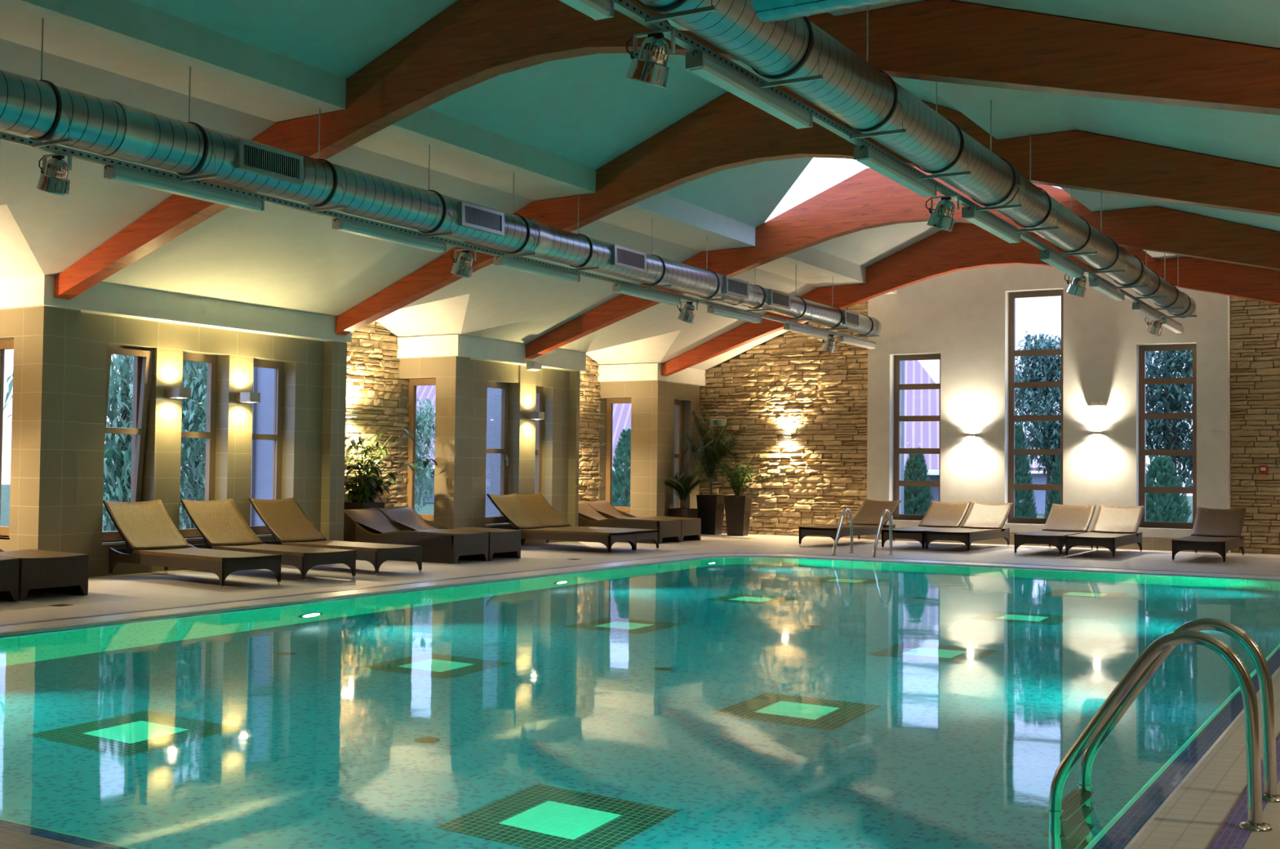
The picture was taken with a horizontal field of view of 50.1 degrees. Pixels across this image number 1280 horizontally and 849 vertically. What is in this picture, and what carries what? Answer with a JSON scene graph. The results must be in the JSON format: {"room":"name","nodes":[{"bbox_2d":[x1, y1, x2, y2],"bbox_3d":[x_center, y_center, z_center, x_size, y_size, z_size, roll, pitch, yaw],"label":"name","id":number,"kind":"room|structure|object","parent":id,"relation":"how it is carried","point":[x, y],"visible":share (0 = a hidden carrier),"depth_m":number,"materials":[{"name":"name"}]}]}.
{"room":"spa","nodes":[
{"label":"spa","id":0,"kind":"room"},
{"bbox_2d":[0,306,346,577],"bbox_3d":[-5.602,0.278,16.596,1.163,2.890,4.610,0,-2,30],"label":"wall","id":1,"kind":"structure","parent":0,"point":[56,488],"depth_m":15.78,"materials":[{"name":"beige tile"}]},
{"bbox_2d":[0,339,13,539],"bbox_3d":[-6.877,0.152,14.828,0.650,2.158,0.265,0,-2,30],"label":"window","id":2,"kind":"structure","parent":1,"relation":"in","point":[8,344],"depth_m":15.04,"materials":[{"name":"brown wood"}]},
{"bbox_2d":[102,344,151,545],"bbox_3d":[-5.864,0.224,15.534,0.315,2.243,0.690,0,-2,30],"label":"window","id":3,"kind":"structure","parent":1,"relation":"in","point":[142,358],"depth_m":15.76,"materials":[{"name":"brown wood"}]},
{"bbox_2d":[0,275,351,342],"bbox_3d":[-5.651,-1.324,16.650,1.443,0.314,4.670,0,-2,30],"label":"trim","id":4,"kind":"structure","parent":1,"relation":"attached to","point":[103,299],"depth_m":15.73,"materials":[{"name":"white paint"}]},
{"bbox_2d":[178,351,217,541],"bbox_3d":[-5.316,0.259,16.470,0.315,2.243,0.720,0,-2,30],"label":"window","id":5,"kind":"structure","parent":1,"relation":"in","point":[210,434],"depth_m":16.76,"materials":[{"name":"brown wood"}]},
{"bbox_2d":[249,359,284,537],"bbox_3d":[-4.753,0.295,17.432,0.315,2.243,0.730,0,-2,30],"label":"window","id":6,"kind":"structure","parent":1,"relation":"in","point":[278,366],"depth_m":17.73,"materials":[{"name":"brown metal"}]},
{"bbox_2d":[250,367,502,525],"bbox_3d":[-4.016,-0.064,21.254,0.600,3.900,5.885,0,-2,30],"label":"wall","id":7,"kind":"structure","parent":0,"point":[494,395],"depth_m":23.59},
{"bbox_2d":[344,321,409,508],"bbox_3d":[-4.218,0.055,19.956,0.081,3.574,2.657,0,-2,30],"label":"wall","id":8,"kind":"structure","parent":0,"point":[376,344],"depth_m":20.46,"materials":[{"name":"stone"}]},
{"bbox_2d":[253,367,536,525],"bbox_3d":[-3.367,-0.068,20.909,0.870,3.900,5.825,0,-2,30],"label":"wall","id":9,"kind":"structure","parent":0,"point":[265,376],"depth_m":18.53,"materials":[{"name":"white paint"}]},
{"bbox_2d":[344,326,597,502],"bbox_3d":[-5.977,-0.206,17.419,0.390,3.900,21.000,0,-2,30],"label":"wall","id":10,"kind":"structure","parent":0,"point":[390,334],"depth_m":20.70,"materials":[{"name":"stone"}]},
{"bbox_2d":[395,355,580,544],"bbox_3d":[-2.415,0.485,22.090,1.213,2.890,3.400,0,-2,30],"label":"wall","id":11,"kind":"structure","parent":0,"point":[461,382],"depth_m":21.19,"materials":[{"name":"beige tile"}]},
{"bbox_2d":[406,378,435,520],"bbox_3d":[-3.291,0.395,20.824,0.720,2.188,0.265,0,-2,30],"label":"window","id":12,"kind":"structure","parent":11,"relation":"in","point":[413,383],"depth_m":21.03,"materials":[{"name":"brown wood"}]},
{"bbox_2d":[395,334,586,371],"bbox_3d":[-2.429,-1.116,22.153,1.443,0.314,3.510,0,-2,30],"label":"trim","id":13,"kind":"structure","parent":11,"relation":"attached to","point":[445,345],"depth_m":20.85,"materials":[{"name":"white paint"}]},
{"bbox_2d":[484,381,512,526],"bbox_3d":[-2.259,0.453,21.661,0.345,2.268,0.855,0,-2,30],"label":"window","id":14,"kind":"structure","parent":11,"relation":"in","point":[501,520],"depth_m":22.02,"materials":[{"name":"brown wood"}]},
{"bbox_2d":[534,386,542,493],"bbox_3d":[-1.697,0.495,22.652,0.315,2.258,0.535,0,-2,30],"label":"window","id":15,"kind":"structure","parent":11,"relation":"in","point":[539,424],"depth_m":22.88,"materials":[{"name":"brown wood"}]},
{"bbox_2d":[578,354,607,501],"bbox_3d":[-1.381,0.224,25.077,0.083,3.619,2.867,0,-2,30],"label":"wall","id":16,"kind":"structure","parent":0,"point":[593,486],"depth_m":25.82,"materials":[{"name":"stone"}]},
{"bbox_2d":[0,0,1279,370],"bbox_3d":[0.258,-2.579,12.352,16.000,2.417,27.800,0,-2,30],"label":"ceiling","id":17,"kind":"structure","parent":0,"point":[255,65],"depth_m":13.89,"materials":[{"name":"paint"}]},
{"bbox_2d":[0,17,880,337],"bbox_3d":[-1.155,-2.275,15.237,0.478,0.910,20.970,0,-2,30],"label":"ventilation duct","id":18,"kind":"object","parent":17,"relation":"hanging from","point":[39,110],"visible":1,"depth_m":12.23,"materials":[{"name":"silver metal"}]},
{"bbox_2d":[234,138,303,184],"bbox_3d":[-3.114,-2.205,11.523,0.063,0.242,0.730,0,-2,30],"label":"grille","id":19,"kind":"object","parent":18,"relation":"attached to","point":[254,161],"depth_m":11.49,"materials":[{"name":"white metal"}]},
{"bbox_2d":[0,132,875,343],"bbox_3d":[-1.083,-1.849,15.892,0.056,0.050,21.200,0,-2,30],"label":"rail","id":20,"kind":"object","parent":18,"relation":"hanging from","point":[5,137],"visible":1,"depth_m":12.89,"materials":[{"name":"grey metal"}]},
{"bbox_2d":[35,153,71,195],"bbox_3d":[-4.427,-1.880,10.337,0.234,0.317,0.267,2,-2,-29],"label":"floodlight","id":21,"kind":"object","parent":20,"relation":"attached to","point":[53,179],"visible":1,"depth_m":10.26,"materials":[{"name":"silver metal"}]},
{"bbox_2d":[103,164,264,211],"bbox_3d":[-3.754,-1.944,11.330,0.112,0.100,1.637,0,-2,30],"label":"lamp","id":22,"kind":"object","parent":20,"relation":"attached to","point":[112,172],"visible":1,"depth_m":11.23,"materials":[{"name":"white metal"}]},
{"bbox_2d":[332,217,446,252],"bbox_3d":[-2.466,-1.861,13.529,0.112,0.100,1.637,0,-2,30],"label":"lamp","id":23,"kind":"object","parent":20,"relation":"attached to","point":[340,224],"visible":1,"depth_m":13.44,"materials":[{"name":"white metal"}]},
{"bbox_2d":[450,248,476,278],"bbox_3d":[-1.902,-1.717,14.649,0.234,0.317,0.267,2,-2,-29],"label":"floodlight","id":24,"kind":"object","parent":20,"relation":"attached to","point":[463,267],"visible":1,"depth_m":14.57,"materials":[{"name":"silver metal"}]},
{"bbox_2d":[493,255,580,282],"bbox_3d":[-1.178,-1.778,15.729,0.112,0.100,1.637,0,-2,30],"label":"lamp","id":25,"kind":"object","parent":20,"relation":"attached to","point":[500,261],"visible":1,"depth_m":15.63,"materials":[{"name":"white metal"}]},
{"bbox_2d":[496,263,577,282],"bbox_3d":[-1.165,-1.737,15.750,0.100,0.020,1.520,0,-2,30],"label":"diffuser","id":26,"kind":"object","parent":25,"relation":"attached to","point":[529,268],"depth_m":15.73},
{"bbox_2d":[612,283,680,305],"bbox_3d":[0.089,-1.696,17.893,0.112,0.100,1.637,0,-2,30],"label":"lamp","id":27,"kind":"object","parent":20,"relation":"attached to","point":[619,288],"visible":1,"depth_m":17.80,"materials":[{"name":"grey metal"}]},
{"bbox_2d":[614,290,679,305],"bbox_3d":[0.102,-1.655,17.915,0.100,0.020,1.520,0,-2,30],"label":"diffuser","id":28,"kind":"object","parent":27,"relation":"attached to","point":[641,294],"depth_m":17.93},
{"bbox_2d":[706,305,761,323],"bbox_3d":[1.387,-1.612,20.110,0.112,0.100,1.637,0,-2,30],"label":"lamp","id":29,"kind":"object","parent":20,"relation":"attached to","point":[713,309],"visible":1,"depth_m":19.99,"materials":[{"name":"grey metal"}]},
{"bbox_2d":[708,311,760,323],"bbox_3d":[1.400,-1.571,20.132,0.100,0.020,1.520,0,-2,30],"label":"diffuser","id":30,"kind":"object","parent":29,"relation":"attached to","point":[735,315],"depth_m":20.18,"materials":[{"name":"metal"}]},
{"bbox_2d":[457,200,504,235],"bbox_3d":[-1.627,-2.109,14.063,0.063,0.242,0.720,0,-2,30],"label":"grille","id":31,"kind":"object","parent":18,"relation":"attached to","point":[473,220],"depth_m":14.02,"materials":[{"name":"white metal"}]},
{"bbox_2d":[610,244,646,272],"bbox_3d":[-0.134,-2.011,16.646,0.063,0.242,0.750,0,-2,30],"label":"grille","id":32,"kind":"object","parent":18,"relation":"attached to","point":[624,260],"depth_m":16.60,"materials":[{"name":"metal"}]},
{"bbox_2d":[722,275,748,298],"bbox_3d":[1.343,-1.916,19.169,0.063,0.242,0.700,0,-2,30],"label":"grille","id":33,"kind":"object","parent":18,"relation":"attached to","point":[735,288],"depth_m":19.12,"materials":[{"name":"metal"}]},
{"bbox_2d":[767,288,790,310],"bbox_3d":[2.079,-1.867,20.464,0.063,0.242,0.680,0,-2,30],"label":"grille","id":34,"kind":"object","parent":18,"relation":"attached to","point":[780,300],"depth_m":20.42,"materials":[{"name":"metal"}]},
{"bbox_2d":[53,0,1279,299],"bbox_3d":[-0.061,-2.589,10.956,13.942,2.475,0.190,0,-2,30],"label":"roof beam","id":35,"kind":"structure","parent":17,"relation":"attached to","point":[469,43],"depth_m":9.86,"materials":[{"name":"brown wood"}]},
{"bbox_2d":[336,85,1279,335],"bbox_3d":[2.080,-2.450,14.614,13.942,2.475,0.190,0,-2,30],"label":"roof beam","id":36,"kind":"structure","parent":17,"relation":"attached to","point":[728,131],"depth_m":14.79,"materials":[{"name":"brown wood"}]},
{"bbox_2d":[525,166,1279,359],"bbox_3d":[4.261,-2.310,18.340,13.942,2.475,0.190,0,-2,30],"label":"roof beam","id":37,"kind":"structure","parent":17,"relation":"attached to","point":[867,199],"depth_m":18.82,"materials":[{"name":"brown wood"}]},
{"bbox_2d":[635,0,1196,319],"bbox_3d":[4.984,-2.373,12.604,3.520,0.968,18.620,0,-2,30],"label":"ventilation duct","id":38,"kind":"object","parent":17,"relation":"hanging from","point":[777,39],"visible":0.99,"depth_m":9.48,"materials":[{"name":"silver metal"}]},
{"bbox_2d":[613,0,1182,326],"bbox_3d":[3.466,-1.960,13.233,0.056,0.050,21.200,0,-2,30],"label":"rail","id":39,"kind":"object","parent":38,"relation":"hanging from","point":[626,7],"visible":0.67,"depth_m":9.48,"materials":[{"name":"grey metal"}]},
{"bbox_2d":[559,0,614,20],"bbox_3d":[-0.593,-2.145,6.299,0.112,0.100,1.637,0,-2,30],"label":"lamp","id":40,"kind":"object","parent":39,"relation":"attached to","point":[597,10],"visible":1,"depth_m":6.88,"materials":[{"name":"white metal"}]},
{"bbox_2d":[626,28,675,88],"bbox_3d":[0.044,-1.997,7.532,0.234,0.317,0.267,1,-2,-22],"label":"floodlight","id":41,"kind":"object","parent":39,"relation":"hanging from","point":[648,66],"visible":1,"depth_m":7.45,"materials":[{"name":"silver metal"}]},
{"bbox_2d":[685,49,813,128],"bbox_3d":[0.695,-2.062,8.498,0.112,0.100,1.637,0,-2,30],"label":"lamp","id":42,"kind":"object","parent":39,"relation":"attached to","point":[698,62],"visible":0.98,"depth_m":8.35,"materials":[{"name":"grey metal"}]},
{"bbox_2d":[853,145,936,196],"bbox_3d":[2.013,-1.977,10.749,0.112,0.100,1.637,0,-2,30],"label":"lamp","id":43,"kind":"object","parent":39,"relation":"attached to","point":[864,154],"visible":1,"depth_m":10.59,"materials":[{"name":"grey metal"}]},
{"bbox_2d":[925,195,959,231],"bbox_3d":[2.619,-1.831,11.931,0.234,0.317,0.267,1,-2,-22],"label":"floodlight","id":44,"kind":"object","parent":39,"relation":"hanging from","point":[941,218],"visible":1,"depth_m":11.85,"materials":[{"name":"silver metal"}]},
{"bbox_2d":[961,206,1020,243],"bbox_3d":[3.346,-1.891,13.026,0.112,0.100,1.637,0,-2,30],"label":"lamp","id":45,"kind":"object","parent":39,"relation":"attached to","point":[978,218],"visible":1,"depth_m":12.88,"materials":[{"name":"grey metal"}]},
{"bbox_2d":[964,216,1018,243],"bbox_3d":[3.359,-1.850,13.048,0.100,0.020,1.520,0,-2,30],"label":"diffuser","id":46,"kind":"object","parent":45,"relation":"attached to","point":[983,222],"depth_m":13.00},
{"bbox_2d":[1039,249,1082,277],"bbox_3d":[4.734,-1.801,15.398,0.112,0.100,1.637,0,-2,30],"label":"lamp","id":47,"kind":"object","parent":39,"relation":"attached to","point":[1050,258],"visible":1,"depth_m":15.23,"materials":[{"name":"grey metal"}]},
{"bbox_2d":[1040,257,1081,277],"bbox_3d":[4.747,-1.760,15.420,0.100,0.020,1.520,0,-2,30],"label":"diffuser","id":48,"kind":"object","parent":47,"relation":"attached to","point":[1057,263],"depth_m":15.37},
{"bbox_2d":[1064,271,1089,297],"bbox_3d":[5.194,-1.664,16.330,0.234,0.317,0.267,1,-2,-22],"label":"floodlight","id":49,"kind":"object","parent":39,"relation":"hanging from","point":[1077,287],"visible":0.86,"depth_m":16.25,"materials":[{"name":"silver metal"}]},
{"bbox_2d":[1088,278,1124,300],"bbox_3d":[5.971,-1.721,17.512,0.112,0.100,1.637,0,-2,30],"label":"lamp","id":50,"kind":"object","parent":39,"relation":"attached to","point":[1101,286],"visible":0.99,"depth_m":17.32,"materials":[{"name":"grey metal"}]},
{"bbox_2d":[1090,284,1123,300],"bbox_3d":[5.984,-1.680,17.533,0.100,0.020,1.520,0,-2,30],"label":"diffuser","id":51,"kind":"object","parent":50,"relation":"attached to","point":[1106,290],"depth_m":17.48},
{"bbox_2d":[662,222,1279,376],"bbox_3d":[6.483,-2.166,22.135,13.942,2.475,0.190,0,-2,30],"label":"roof beam","id":52,"kind":"structure","parent":17,"relation":"attached to","point":[968,246],"depth_m":22.74,"materials":[{"name":"brown wood"}]},
{"bbox_2d":[0,533,1279,848],"bbox_3d":[0.124,1.654,12.270,16.200,0.001,27.800,0,-2,30],"label":"floor","id":53,"kind":"structure","parent":0,"point":[107,594],"depth_m":17.61,"materials":[{"name":"tile"}]},
{"bbox_2d":[0,556,19,601],"bbox_3d":[-6.718,1.258,12.581,2.203,0.655,0.715,0,-2,30],"label":"lounger","id":54,"kind":"object","parent":53,"relation":"on","point":[9,566],"visible":1,"depth_m":12.27,"materials":[{"name":"brown wicker"}]},
{"bbox_2d":[0,549,88,600],"bbox_3d":[-6.347,1.282,13.215,2.203,0.655,0.715,0,-2,30],"label":"lounger","id":55,"kind":"object","parent":53,"relation":"on","point":[40,571],"visible":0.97,"depth_m":12.73,"materials":[{"name":"brown wicker"}]},
{"bbox_2d":[102,499,281,588],"bbox_3d":[-4.878,1.258,14.788,2.342,0.836,0.715,-1,-2,39],"label":"sun lounger","id":56,"kind":"object","parent":53,"relation":"on","point":[152,537],"visible":1,"depth_m":14.97,"materials":[{"name":"brown wicker"}]},
{"bbox_2d":[180,497,355,582],"bbox_3d":[-4.290,1.291,15.660,2.342,0.836,0.715,-1,-2,38],"label":"sun lounger","id":57,"kind":"object","parent":53,"relation":"on","point":[220,522],"visible":0.91,"depth_m":15.95,"materials":[{"name":"brown wicker"}]},
{"bbox_2d":[248,497,422,575],"bbox_3d":[-3.720,1.326,16.565,2.342,0.836,0.715,-1,-2,36],"label":"sun lounger","id":58,"kind":"object","parent":53,"relation":"on","point":[285,518],"visible":0.86,"depth_m":16.83,"materials":[{"name":"brown wicker"}]},
{"bbox_2d":[344,502,384,509],"bbox_3d":[-4.001,1.478,19.677,0.460,0.720,0.460,0,-2,30],"label":"planter","id":59,"kind":"object","parent":53,"relation":"on","point":[348,505],"visible":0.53,"depth_m":19.50,"materials":[{"name":"wicker"}]},
{"bbox_2d":[344,429,437,502],"bbox_3d":[-3.707,0.673,19.817,0.777,1.229,1.640,0,-2,30],"label":"potted shrub","id":60,"kind":"object","parent":59,"relation":"in","point":[362,494],"visible":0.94,"depth_m":19.60,"materials":[{"name":"green plant"}]},
{"bbox_2d":[343,507,488,564],"bbox_3d":[-3.140,1.482,18.454,2.203,0.655,0.715,0,-2,30],"label":"lounger","id":61,"kind":"object","parent":53,"relation":"on","point":[448,546],"visible":0.76,"depth_m":18.11,"materials":[{"name":"brown wicker"}]},
{"bbox_2d":[374,506,520,560],"bbox_3d":[-2.767,1.506,19.093,2.203,0.655,0.715,0,-2,30],"label":"lounger","id":62,"kind":"object","parent":53,"relation":"on","point":[503,543],"visible":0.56,"depth_m":18.93,"materials":[{"name":"brown wicker"}]},
{"bbox_2d":[486,493,636,554],"bbox_3d":[-1.222,1.487,20.822,2.342,0.836,0.715,-1,-2,33],"label":"sun lounger","id":63,"kind":"object","parent":53,"relation":"on","point":[511,506],"visible":0.93,"depth_m":20.73,"materials":[{"name":"beige fabric"}]},
{"bbox_2d":[513,493,658,551],"bbox_3d":[-0.879,1.511,21.467,2.342,0.836,0.715,-1,-2,33],"label":"sun lounger","id":64,"kind":"object","parent":53,"relation":"on","point":[536,504],"visible":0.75,"depth_m":21.84,"materials":[{"name":"brown wicker"}]},
{"bbox_2d":[577,501,680,543],"bbox_3d":[-0.428,1.674,23.642,2.203,0.655,0.715,0,-2,30],"label":"lounger","id":65,"kind":"object","parent":53,"relation":"on","point":[669,530],"visible":0.51,"depth_m":23.27,"materials":[{"name":"brown wicker"}]},
{"bbox_2d":[0,552,1279,848],"bbox_3d":[1.039,2.359,11.836,9.010,1.424,16.220,0,-2,30],"label":"swimming pool","id":66,"kind":"object","parent":53,"relation":"in","point":[717,700],"visible":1,"depth_m":7.19,"materials":[{"name":"liquid"}]},
{"bbox_2d":[832,507,894,557],"bbox_3d":[3.292,2.153,20.252,0.732,1.812,0.811,0,-2,30],"label":"pool ladder","id":67,"kind":"object","parent":66,"relation":"attached to","point":[845,510],"visible":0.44,"depth_m":20.36,"materials":[{"name":"metal"}]},
{"bbox_2d":[1048,617,1279,831],"bbox_3d":[2.035,1.674,5.308,0.811,1.812,0.622,0,-2,30],"label":"pool ladder","id":68,"kind":"object","parent":66,"relation":"attached to","point":[1088,744],"visible":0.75,"depth_m":5.22,"materials":[{"name":"metal"}]},
{"bbox_2d":[584,500,701,542],"bbox_3d":[-0.060,1.698,24.271,2.203,0.655,0.715,0,-2,30],"label":"lounger","id":69,"kind":"object","parent":53,"relation":"on","point":[691,527],"visible":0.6,"depth_m":24.09,"materials":[{"name":"brown wicker"}]},
{"bbox_2d":[668,507,698,518],"bbox_3d":[0.817,1.834,25.828,0.420,0.500,0.420,0,-2,30],"label":"planter","id":70,"kind":"object","parent":53,"relation":"on","point":[677,512],"visible":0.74,"depth_m":25.68,"materials":[{"name":"wicker"}]},
{"bbox_2d":[662,461,713,508],"bbox_3d":[0.957,1.163,25.825,0.652,0.926,1.165,0,-2,30],"label":"potted palm","id":71,"kind":"object","parent":70,"relation":"in","point":[683,490],"visible":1,"depth_m":25.76,"materials":[{"name":"green plant"}]},
{"bbox_2d":[696,494,724,534],"bbox_3d":[1.357,1.730,26.316,0.420,0.750,0.420,0,-2,26],"label":"planter","id":72,"kind":"object","parent":53,"relation":"on","point":[711,508],"visible":0.97,"depth_m":26.16,"materials":[{"name":"plastic"}]},
{"bbox_2d":[680,404,746,495],"bbox_3d":[1.432,0.496,26.157,1.144,1.810,1.258,0,-2,30],"label":"potted palm","id":73,"kind":"object","parent":72,"relation":"in","point":[718,452],"visible":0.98,"depth_m":26.23,"materials":[{"name":"green plant"}]},
{"bbox_2d":[724,495,751,536],"bbox_3d":[1.847,1.722,25.867,0.420,0.750,0.420,0,-2,22],"label":"planter","id":74,"kind":"object","parent":53,"relation":"on","point":[737,508],"visible":1,"depth_m":25.71,"materials":[{"name":"wicker"}]},
{"bbox_2d":[714,452,772,496],"bbox_3d":[1.978,0.964,25.818,1.146,0.874,0.957,0,-2,30],"label":"potted plant","id":75,"kind":"object","parent":74,"relation":"in","point":[737,486],"visible":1,"depth_m":25.80,"materials":[{"name":"green plant"}]},
{"bbox_2d":[799,498,901,546],"bbox_3d":[3.641,1.674,23.537,0.715,0.742,2.403,-1,-2,36],"label":"sun lounger","id":76,"kind":"object","parent":53,"relation":"on","point":[866,520],"visible":0.87,"depth_m":23.86,"materials":[{"name":"beige fabric"}]},
{"bbox_2d":[881,500,971,550],"bbox_3d":[4.822,1.668,22.912,0.715,0.742,2.403,0,-2,31],"label":"sun lounger","id":77,"kind":"object","parent":53,"relation":"on","point":[939,515],"visible":0.91,"depth_m":23.46,"materials":[{"name":"beige fabric"}]},
{"bbox_2d":[925,501,1013,552],"bbox_3d":[5.452,1.663,22.543,0.715,0.742,2.403,0,-2,31],"label":"sun lounger","id":78,"kind":"object","parent":53,"relation":"on","point":[983,521],"visible":1,"depth_m":22.96,"materials":[{"name":"beige fabric"}]},
{"bbox_2d":[1013,503,1096,556],"bbox_3d":[6.635,1.653,21.793,0.715,0.742,2.403,0,-2,30],"label":"sun lounger","id":79,"kind":"object","parent":53,"relation":"on","point":[1062,521],"visible":0.97,"depth_m":22.32,"materials":[{"name":"brown wicker"}]},
{"bbox_2d":[1065,504,1144,559],"bbox_3d":[7.289,1.648,21.387,0.715,0.742,2.403,0,-2,30],"label":"sun lounger","id":80,"kind":"object","parent":53,"relation":"on","point":[1113,526],"visible":1,"depth_m":21.86,"materials":[{"name":"brown wicker"}]},
{"bbox_2d":[1171,506,1245,564],"bbox_3d":[8.561,1.637,20.550,0.715,0.742,2.403,0,-2,30],"label":"sun lounger","id":81,"kind":"object","parent":53,"relation":"on","point":[1215,530],"visible":1,"depth_m":21.05,"materials":[{"name":"brown wicker"}]},
{"bbox_2d":[596,380,701,517],"bbox_3d":[0.250,0.659,26.685,1.370,2.890,2.070,0,-2,30],"label":"wall","id":82,"kind":"structure","parent":0,"point":[652,404],"depth_m":25.72,"materials":[{"name":"beige tile"}]},
{"bbox_2d":[605,398,631,512],"bbox_3d":[-0.383,0.591,26.059,0.690,2.188,0.265,0,-2,30],"label":"window","id":83,"kind":"structure","parent":82,"relation":"in","point":[610,402],"depth_m":26.26,"materials":[{"name":"brown wood"}]},
{"bbox_2d":[596,363,706,386],"bbox_3d":[0.267,-0.942,26.759,1.443,0.314,2.230,0,-2,30],"label":"trim","id":84,"kind":"structure","parent":82,"relation":"on","point":[643,371],"depth_m":25.88,"materials":[{"name":"white paint"}]},
{"bbox_2d":[673,400,682,507],"bbox_3d":[0.722,0.636,26.526,0.315,2.233,0.670,0,-2,30],"label":"window","id":85,"kind":"structure","parent":82,"relation":"in","point":[677,455],"depth_m":26.80,"materials":[{"name":"brown wood"}]},
{"bbox_2d":[698,300,867,537],"bbox_3d":[2.638,-0.115,26.271,3.807,4.461,0.084,0,-2,30],"label":"wall","id":86,"kind":"structure","parent":0,"point":[802,471],"depth_m":26.08,"materials":[{"name":"stone"}]},
{"bbox_2d":[673,300,1279,554],"bbox_3d":[6.963,-0.355,23.982,16.200,4.900,0.320,0,-2,30],"label":"wall","id":87,"kind":"structure","parent":0,"point":[738,357],"depth_m":25.68,"materials":[{"name":"stone"}]},
{"bbox_2d":[866,264,1231,552],"bbox_3d":[6.966,-0.710,23.832,6.120,5.600,0.600,0,-2,30],"label":"wall","id":88,"kind":"structure","parent":0,"point":[962,317],"depth_m":23.61,"materials":[{"name":"white paint"}]},
{"bbox_2d":[892,354,940,522],"bbox_3d":[5.011,0.241,24.758,0.950,3.028,0.325,0,-2,30],"label":"window","id":89,"kind":"structure","parent":88,"relation":"in","point":[898,387],"depth_m":24.96,"materials":[{"name":"brown wood"}]},
{"bbox_2d":[1004,289,1063,525],"bbox_3d":[6.849,-0.291,23.702,0.995,4.068,0.325,0,-2,30],"label":"window","id":90,"kind":"structure","parent":88,"relation":"in","point":[1013,353],"depth_m":23.89,"materials":[{"name":"brown wood"}]},
{"bbox_2d":[866,533,1228,553],"bbox_3d":[6.780,1.979,23.484,6.120,0.200,0.012,0,-2,30],"label":"baseboard","id":91,"kind":"structure","parent":88,"relation":"attached to","point":[1148,544],"depth_m":22.73,"materials":[{"name":"beige tile"}]},
{"bbox_2d":[1138,343,1196,530],"bbox_3d":[8.703,0.204,22.598,0.935,3.063,0.325,0,-2,30],"label":"window","id":92,"kind":"structure","parent":88,"relation":"in","point":[1143,415],"depth_m":22.72,"materials":[{"name":"brown wood"}]},
{"bbox_2d":[1230,296,1279,553],"bbox_3d":[11.019,-0.204,21.368,3.347,4.524,0.083,0,-2,30],"label":"wall","id":93,"kind":"structure","parent":0,"point":[1268,382],"depth_m":22.02,"materials":[{"name":"stone"}]},
{"label":"outside","id":94,"kind":"structure","parent":0,"visible":0},
{"bbox_2d":[0,484,1192,531],"bbox_3d":[0.396,2.648,40.246,100.000,0.001,110.000,0,-2,30],"label":"ground","id":95,"kind":"structure","parent":94,"point":[428,508],"depth_m":43.07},
{"bbox_2d":[3,354,207,531],"bbox_3d":[-7.990,0.003,21.606,2.738,4.255,3.840,-1,-2,39],"label":"broadleaf tree","id":96,"kind":"object","parent":95,"relation":"on","point":[117,447],"visible":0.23,"depth_m":21.27,"materials":[{"name":"green plant"}]},
{"bbox_2d":[414,396,435,513],"bbox_3d":[-6.504,0.916,37.612,2.114,3.402,2.138,-1,-2,37],"label":"broadleaf tree","id":97,"kind":"object","parent":95,"relation":"on","point":[421,426],"visible":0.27,"depth_m":37.51,"materials":[{"name":"green plant"}]},
{"bbox_2d":[611,428,631,506],"bbox_3d":[-0.303,1.223,31.440,1.163,2.286,1.219,0,-2,30],"label":"conifer","id":98,"kind":"object","parent":95,"relation":"on","point":[621,480],"visible":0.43,"depth_m":31.18,"materials":[{"name":"green plant"}]},
{"bbox_2d":[414,360,1046,513],"bbox_3d":[4.176,0.296,51.993,26.800,5.520,10.500,0,-2,11],"label":"neighbouring house","id":99,"kind":"structure","parent":95,"relation":"on","point":[922,434],"depth_m":48.82,"materials":[{"name":"white"}]},
{"bbox_2d":[900,360,904,514],"bbox_3d":[4.752,-0.014,25.774,0.270,4.520,0.540,0,-2,30],"label":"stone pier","id":100,"kind":"structure","parent":95,"relation":"on","point":[902,423],"depth_m":25.85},
{"bbox_2d":[903,447,935,515],"bbox_3d":[5.630,1.390,27.957,0.940,1.870,0.896,0,-2,14],"label":"conifer","id":101,"kind":"object","parent":95,"relation":"on","point":[915,469],"visible":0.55,"depth_m":27.74,"materials":[{"name":"green plant"}]},
{"bbox_2d":[1014,422,1038,518],"bbox_3d":[7.365,1.138,26.721,0.810,2.336,0.814,2,-2,-36],"label":"conifer","id":102,"kind":"object","parent":95,"relation":"on","point":[1024,508],"visible":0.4,"depth_m":26.52,"materials":[{"name":"green plant"}]},
{"bbox_2d":[1014,330,1061,516],"bbox_3d":[9.439,0.151,31.480,2.440,4.659,2.558,1,-2,-21],"label":"broadleaf tree","id":103,"kind":"object","parent":95,"relation":"on","point":[1049,437],"visible":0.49,"depth_m":31.18,"materials":[{"name":"green plant"}]},
{"bbox_2d":[1042,454,1060,518],"bbox_3d":[8.292,1.396,26.863,0.772,1.851,0.779,1,-2,-19],"label":"conifer","id":104,"kind":"object","parent":95,"relation":"on","point":[1054,496],"visible":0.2,"depth_m":26.78,"materials":[{"name":"green plant"}]},
{"bbox_2d":[1145,350,1192,511],"bbox_3d":[10.710,-0.233,27.565,2.593,5.210,2.454,1,-2,-3],"label":"broadleaf tree","id":105,"kind":"object","parent":95,"relation":"on","point":[1173,399],"visible":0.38,"depth_m":27.28,"materials":[{"name":"green plant"}]},
{"bbox_2d":[1146,455,1192,522],"bbox_3d":[9.812,1.428,25.738,1.280,1.750,1.281,0,-2,15],"label":"conifer","id":106,"kind":"object","parent":95,"relation":"on","point":[1161,469],"visible":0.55,"depth_m":25.46,"materials":[{"name":"green plant"}]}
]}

